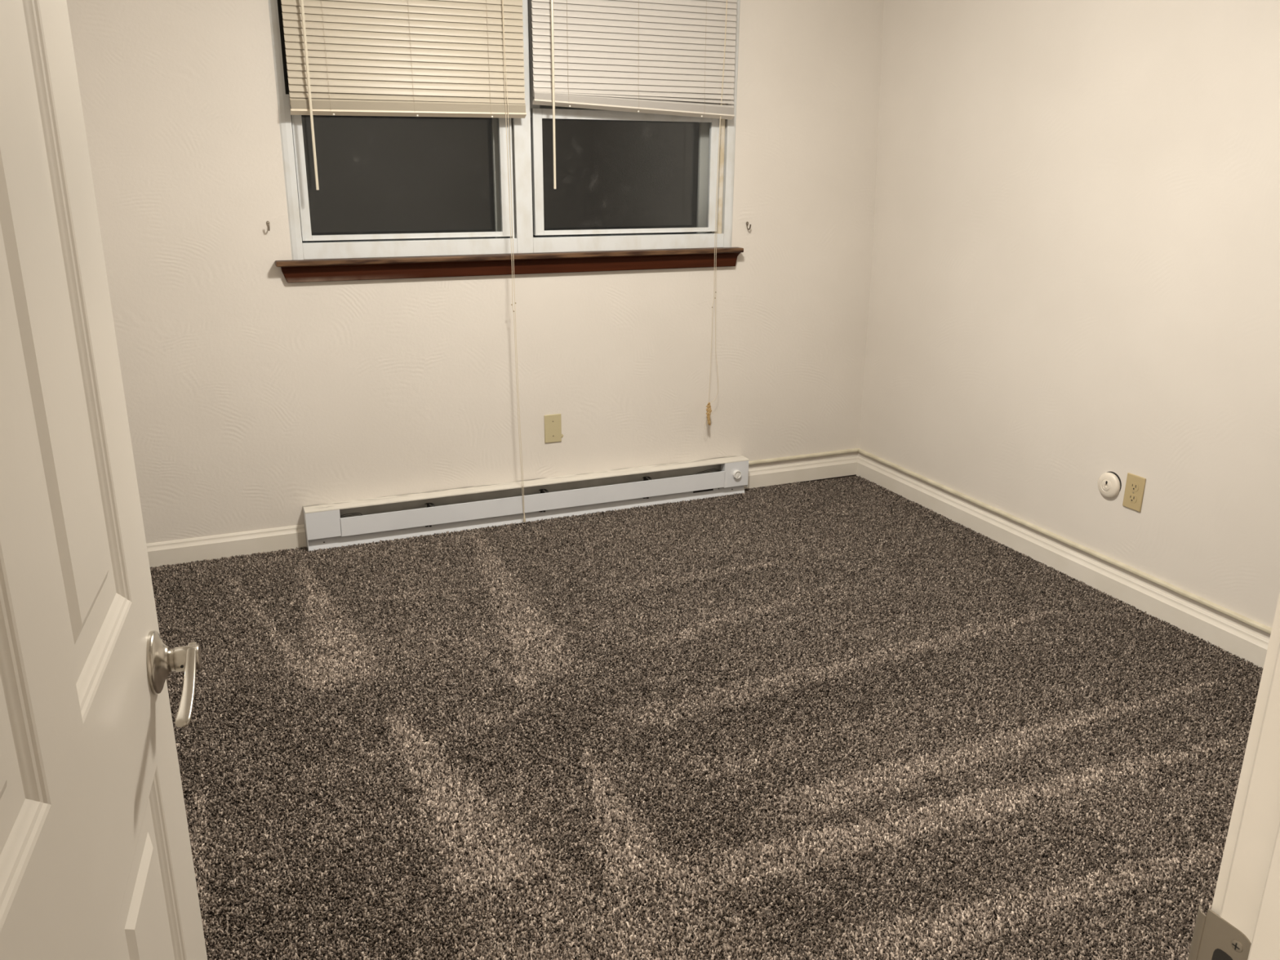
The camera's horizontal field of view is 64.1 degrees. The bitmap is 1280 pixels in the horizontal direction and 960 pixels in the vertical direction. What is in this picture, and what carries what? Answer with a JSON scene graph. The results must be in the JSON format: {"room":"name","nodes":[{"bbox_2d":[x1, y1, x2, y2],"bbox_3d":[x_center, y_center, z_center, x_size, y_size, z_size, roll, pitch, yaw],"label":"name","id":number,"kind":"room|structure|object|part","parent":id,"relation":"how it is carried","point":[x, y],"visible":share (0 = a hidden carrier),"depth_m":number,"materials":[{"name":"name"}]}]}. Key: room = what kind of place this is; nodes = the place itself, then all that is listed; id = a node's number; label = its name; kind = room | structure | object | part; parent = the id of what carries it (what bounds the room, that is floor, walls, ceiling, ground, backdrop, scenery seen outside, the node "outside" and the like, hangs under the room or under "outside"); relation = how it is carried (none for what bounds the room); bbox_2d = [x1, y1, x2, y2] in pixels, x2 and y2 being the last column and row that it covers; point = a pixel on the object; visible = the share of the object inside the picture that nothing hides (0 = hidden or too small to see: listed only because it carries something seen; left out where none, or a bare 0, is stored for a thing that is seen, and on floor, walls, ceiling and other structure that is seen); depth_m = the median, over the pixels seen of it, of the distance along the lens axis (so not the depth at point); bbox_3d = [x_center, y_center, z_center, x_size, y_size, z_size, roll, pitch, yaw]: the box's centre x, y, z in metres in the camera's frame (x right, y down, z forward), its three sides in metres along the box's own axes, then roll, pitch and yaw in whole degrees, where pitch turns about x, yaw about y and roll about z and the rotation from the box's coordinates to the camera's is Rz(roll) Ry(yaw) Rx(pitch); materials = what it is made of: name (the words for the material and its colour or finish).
{"room":"empty bedroom","nodes":[
{"label":"empty bedroom","id":0,"kind":"room"},
{"bbox_2d":[66,0,884,543],"bbox_3d":[-0.452,-0.967,3.829,3.340,2.500,0.120,-7,19,-22],"label":"wall","id":1,"kind":"structure","parent":0,"point":[254,397],"depth_m":3.80,"materials":[{"name":"beige paint"}]},
{"bbox_2d":[266,221,270,231],"bbox_3d":[-1.244,-0.850,3.421,0.011,0.032,0.031,-7,19,-22],"label":"wall hook","id":2,"kind":"object","parent":1,"relation":"attached to","point":[267,222],"visible":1,"depth_m":3.43,"materials":[{"name":"silver metal"}]},
{"bbox_2d":[146,456,857,567],"bbox_3d":[-0.435,0.113,4.107,3.140,0.095,0.016,-7,19,-22],"label":"baseboard","id":3,"kind":"structure","parent":1,"relation":"attached to","point":[244,543],"depth_m":3.72,"materials":[{"name":"white paint"}]},
{"bbox_2d":[267,0,743,283],"bbox_3d":[-0.431,-1.325,3.693,1.786,1.134,0.172,-7,19,-22],"label":"window","id":4,"kind":"structure","parent":1,"relation":"in","point":[343,260],"depth_m":3.74,"materials":[{"name":"white plastic"}]},
{"bbox_3d":[-1.176,-1.266,3.361,0.038,1.059,0.056,-7,19,-22],"label":"casing","id":5,"kind":"part","parent":4,"relation":"part of","materials":[{"name":"white wood"}]},
{"bbox_3d":[-0.815,-1.075,3.578,0.743,0.448,0.022,-7,19,-22],"label":"sash","id":6,"kind":"part","parent":4,"relation":"part of","materials":[{"name":"white plastic"}]},
{"bbox_2d":[280,0,526,522],"bbox_3d":[-0.778,-0.785,3.617,0.798,2.056,0.082,-7,19,-22],"label":"mini blind","id":7,"kind":"object","parent":4,"relation":"attached to","point":[393,58],"visible":1,"depth_m":3.40,"materials":[{"name":"beige plastic"}]},
{"bbox_3d":[-1.014,-1.454,3.280,0.004,0.508,0.026,-4,18,-13],"label":"ladder cord","id":8,"kind":"part","parent":7,"relation":"part of","materials":[{"name":"beige fabric"}]},
{"bbox_3d":[-0.768,-1.240,3.460,0.792,0.025,0.024,-7,19,-22],"label":"rail","id":9,"kind":"part","parent":7,"relation":"part of","materials":[{"name":"beige plastic"}]},
{"bbox_3d":[-0.762,-1.486,3.384,0.004,0.506,0.026,-4,18,-13],"label":"ladder cord","id":10,"kind":"part","parent":7,"relation":"part of","materials":[{"name":"beige fabric"}]},
{"bbox_3d":[-0.519,-1.517,3.484,0.004,0.504,0.026,-4,18,-13],"label":"ladder cord","id":11,"kind":"part","parent":7,"relation":"part of","materials":[{"name":"beige fabric"}]},
{"bbox_3d":[-0.462,-0.816,3.717,0.027,1.988,0.006,-7,19,-22],"label":"lift cord","id":12,"kind":"part","parent":7,"relation":"part of","materials":[{"name":"white fabric"}]},
{"bbox_3d":[-0.459,-0.816,3.717,0.028,1.988,0.003,-5,19,-18],"label":"lift cord","id":13,"kind":"part","parent":7,"relation":"part of","materials":[{"name":"white fabric"}]},
{"bbox_3d":[-0.405,-0.818,3.799,1.764,0.010,0.014,-7,19,-22],"label":"stool molding","id":14,"kind":"part","parent":4,"relation":"part of","materials":[{"name":"red wood"}]},
{"bbox_3d":[-0.419,-0.880,3.828,1.622,0.055,0.056,-7,19,-22],"label":"rail","id":15,"kind":"part","parent":4,"relation":"part of","materials":[{"name":"white plastic"}]},
{"bbox_3d":[-0.047,-1.613,3.777,0.762,0.530,0.020,-7,19,-22],"label":"sash","id":16,"kind":"part","parent":4,"relation":"part of","materials":[{"name":"white plastic"}]},
{"bbox_3d":[-0.042,-1.170,3.897,0.762,0.447,0.022,-7,19,-22],"label":"sash","id":17,"kind":"part","parent":4,"relation":"part of","materials":[{"name":"white plastic"}]},
{"bbox_2d":[531,0,737,429],"bbox_3d":[-0.018,-1.017,3.887,0.804,1.763,0.082,-7,19,-22],"label":"mini blind","id":18,"kind":"object","parent":4,"relation":"attached to","point":[646,56],"visible":1,"depth_m":3.71,"materials":[{"name":"beige plastic"}]},
{"bbox_3d":[-0.256,-1.569,3.587,0.004,0.462,0.026,-4,18,-13],"label":"ladder cord","id":19,"kind":"part","parent":18,"relation":"part of","materials":[{"name":"white fabric"}]},
{"bbox_3d":[-0.010,-1.364,3.764,0.798,0.053,0.024,-7,19,-22],"label":"rail","id":20,"kind":"part","parent":18,"relation":"part of","materials":[{"name":"beige plastic"}]},
{"bbox_3d":[0.242,-1.619,3.796,0.004,0.485,0.026,-4,18,-13],"label":"ladder cord","id":21,"kind":"part","parent":18,"relation":"part of","materials":[{"name":"white fabric"}]},
{"bbox_3d":[0.303,-1.090,3.991,0.026,1.617,0.007,16,23,40],"label":"lift cord","id":22,"kind":"part","parent":18,"relation":"part of","materials":[{"name":"white fabric"}]},
{"bbox_3d":[0.318,-1.090,4.000,0.037,1.622,0.027,-7,19,-22],"label":"lift cord","id":23,"kind":"part","parent":18,"relation":"part of","materials":[{"name":"white fabric"}]},
{"bbox_3d":[0.349,-1.452,3.992,0.040,1.059,0.056,-7,19,-22],"label":"casing","id":24,"kind":"part","parent":4,"relation":"part of","materials":[{"name":"white wood"}]},
{"bbox_2d":[302,454,748,551],"bbox_3d":[-0.383,0.081,4.080,1.824,0.160,0.085,-7,19,-22],"label":"baseboard heater","id":25,"kind":"object","parent":1,"relation":"attached to","point":[343,523],"visible":0.99,"depth_m":4.03,"materials":[{"name":"metal"}]},
{"bbox_3d":[-0.390,0.129,4.108,1.818,0.052,0.053,-7,19,-22],"label":"kick plate","id":26,"kind":"part","parent":25,"relation":"part of","materials":[{"name":"white metal"}]},
{"bbox_3d":[-0.399,0.069,4.116,1.822,0.154,0.002,-7,19,-22],"label":"panel","id":27,"kind":"part","parent":25,"relation":"part of","materials":[{"name":"white metal"}]},
{"bbox_3d":[-0.371,0.085,4.059,1.591,0.072,0.009,-7,19,-22],"label":"panel","id":28,"kind":"part","parent":25,"relation":"part of","materials":[{"name":"white metal"}]},
{"bbox_3d":[0.416,-0.023,4.368,0.037,0.037,0.014,-7,19,-22],"label":"thermostat knob","id":29,"kind":"part","parent":25,"relation":"part of","materials":[{"name":"white plastic"}]},
{"bbox_2d":[544,413,561,443],"bbox_3d":[-0.345,-0.204,4.050,0.070,0.114,0.007,-7,19,-22],"label":"blank wall plate","id":30,"kind":"object","parent":1,"relation":"attached to","point":[553,423],"visible":1,"depth_m":4.05,"materials":[{"name":"beige plastic"}]},
{"bbox_2d":[746,221,751,230],"bbox_3d":[0.440,-1.026,4.128,0.011,0.032,0.031,-7,19,-22],"label":"wall hook","id":31,"kind":"object","parent":1,"relation":"attached to","point":[747,222],"visible":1,"depth_m":4.13,"materials":[{"name":"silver metal"}]},
{"bbox_2d":[152,474,1261,959],"bbox_3d":[0.532,0.895,2.003,3.340,0.116,5.100,-7,19,-22],"label":"floor","id":32,"kind":"structure","parent":0,"point":[855,475],"depth_m":2.30,"materials":[{"name":"grey carpet"}]},
{"bbox_2d":[150,475,1262,959],"bbox_3d":[0.225,0.620,2.647,3.136,0.011,3.363,-7,19,-22],"label":"carpet","id":33,"kind":"object","parent":32,"relation":"on","point":[792,510],"visible":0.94,"depth_m":2.55,"materials":[{"name":"grey carpet"}]},
{"bbox_2d":[857,0,1279,639],"bbox_3d":[1.712,-0.654,2.911,0.175,2.500,3.375,-7,19,-22],"label":"wall","id":34,"kind":"structure","parent":0,"point":[1075,279],"depth_m":3.36,"materials":[{"name":"beige paint"}]},
{"bbox_2d":[748,448,1271,634],"bbox_3d":[1.387,0.379,3.104,0.616,0.039,3.361,-7,19,-22],"label":"cable","id":35,"kind":"object","parent":34,"relation":"attached to","point":[1246,620],"visible":0.95,"depth_m":3.65,"materials":[{"name":"white plastic"}]},
{"bbox_2d":[856,456,1269,668],"bbox_3d":[1.663,0.409,3.237,0.016,0.095,3.364,-7,19,-22],"label":"baseboard","id":36,"kind":"structure","parent":34,"relation":"attached to","point":[1249,646],"depth_m":3.51,"materials":[{"name":"white paint"}]},
{"bbox_2d":[1097,471,1121,497],"bbox_3d":[1.552,0.016,3.386,0.018,0.090,0.088,-7,19,-22],"label":"wall cap","id":37,"kind":"object","parent":34,"relation":"attached to","point":[1109,484],"visible":1,"depth_m":3.37,"materials":[{"name":"white plastic"}]},
{"bbox_2d":[1122,472,1146,511],"bbox_3d":[1.595,0.040,3.301,0.008,0.114,0.070,-7,19,-22],"label":"wall outlet","id":38,"kind":"object","parent":34,"relation":"attached to","point":[1135,484],"visible":1,"depth_m":3.30,"materials":[{"name":"beige plastic"}]},
{"bbox_2d":[1128,493,1137,502],"bbox_3d":[1.593,0.059,3.306,0.002,0.027,0.034,-7,19,-22],"label":"receptacle","id":39,"kind":"object","parent":38,"relation":"attached to","point":[1132,497],"depth_m":3.30,"materials":[{"name":"beige plastic"}]},
{"bbox_2d":[1129,481,1138,491],"bbox_3d":[1.593,0.021,3.294,0.002,0.027,0.034,-7,19,-22],"label":"receptacle","id":40,"kind":"object","parent":38,"relation":"attached to","point":[1134,486],"depth_m":3.29,"materials":[{"name":"beige plastic"}]},
{"bbox_3d":[0.479,0.070,0.597,4.360,2.500,0.120,-7,19,-22],"label":"wall","id":41,"kind":"structure","parent":0,"visible":0},
{"bbox_2d":[0,0,207,959],"bbox_3d":[-0.421,0.151,0.723,0.136,2.027,0.841,-6,19,-19],"label":"door","id":42,"kind":"structure","parent":41,"relation":"in","point":[96,863],"depth_m":0.82,"materials":[{"name":"paint"}]},
{"bbox_3d":[-0.468,0.208,1.047,0.037,0.027,0.144,-7,19,-22],"label":"lever","id":43,"kind":"part","parent":42,"relation":"part of","materials":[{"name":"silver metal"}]},
{"bbox_2d":[1187,643,1279,959],"bbox_3d":[0.044,0.235,0.460,0.845,2.069,0.133,-7,19,-22],"label":"trim","id":44,"kind":"structure","parent":41,"relation":"attached to","point":[1247,925],"depth_m":0.66,"materials":[{"name":"white paint"}]},
{"bbox_3d":[0.395,0.325,0.698,0.005,0.057,0.046,-6,19,-19],"label":"strike plate","id":45,"kind":"part","parent":44,"relation":"part of","materials":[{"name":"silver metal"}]},
{"bbox_2d":[1211,592,1279,915],"bbox_3d":[0.020,0.197,0.501,0.935,2.116,0.015,-7,19,-22],"label":"trim","id":46,"kind":"structure","parent":41,"relation":"attached to","point":[1274,640],"depth_m":0.67,"materials":[{"name":"white paint"}]}
]}

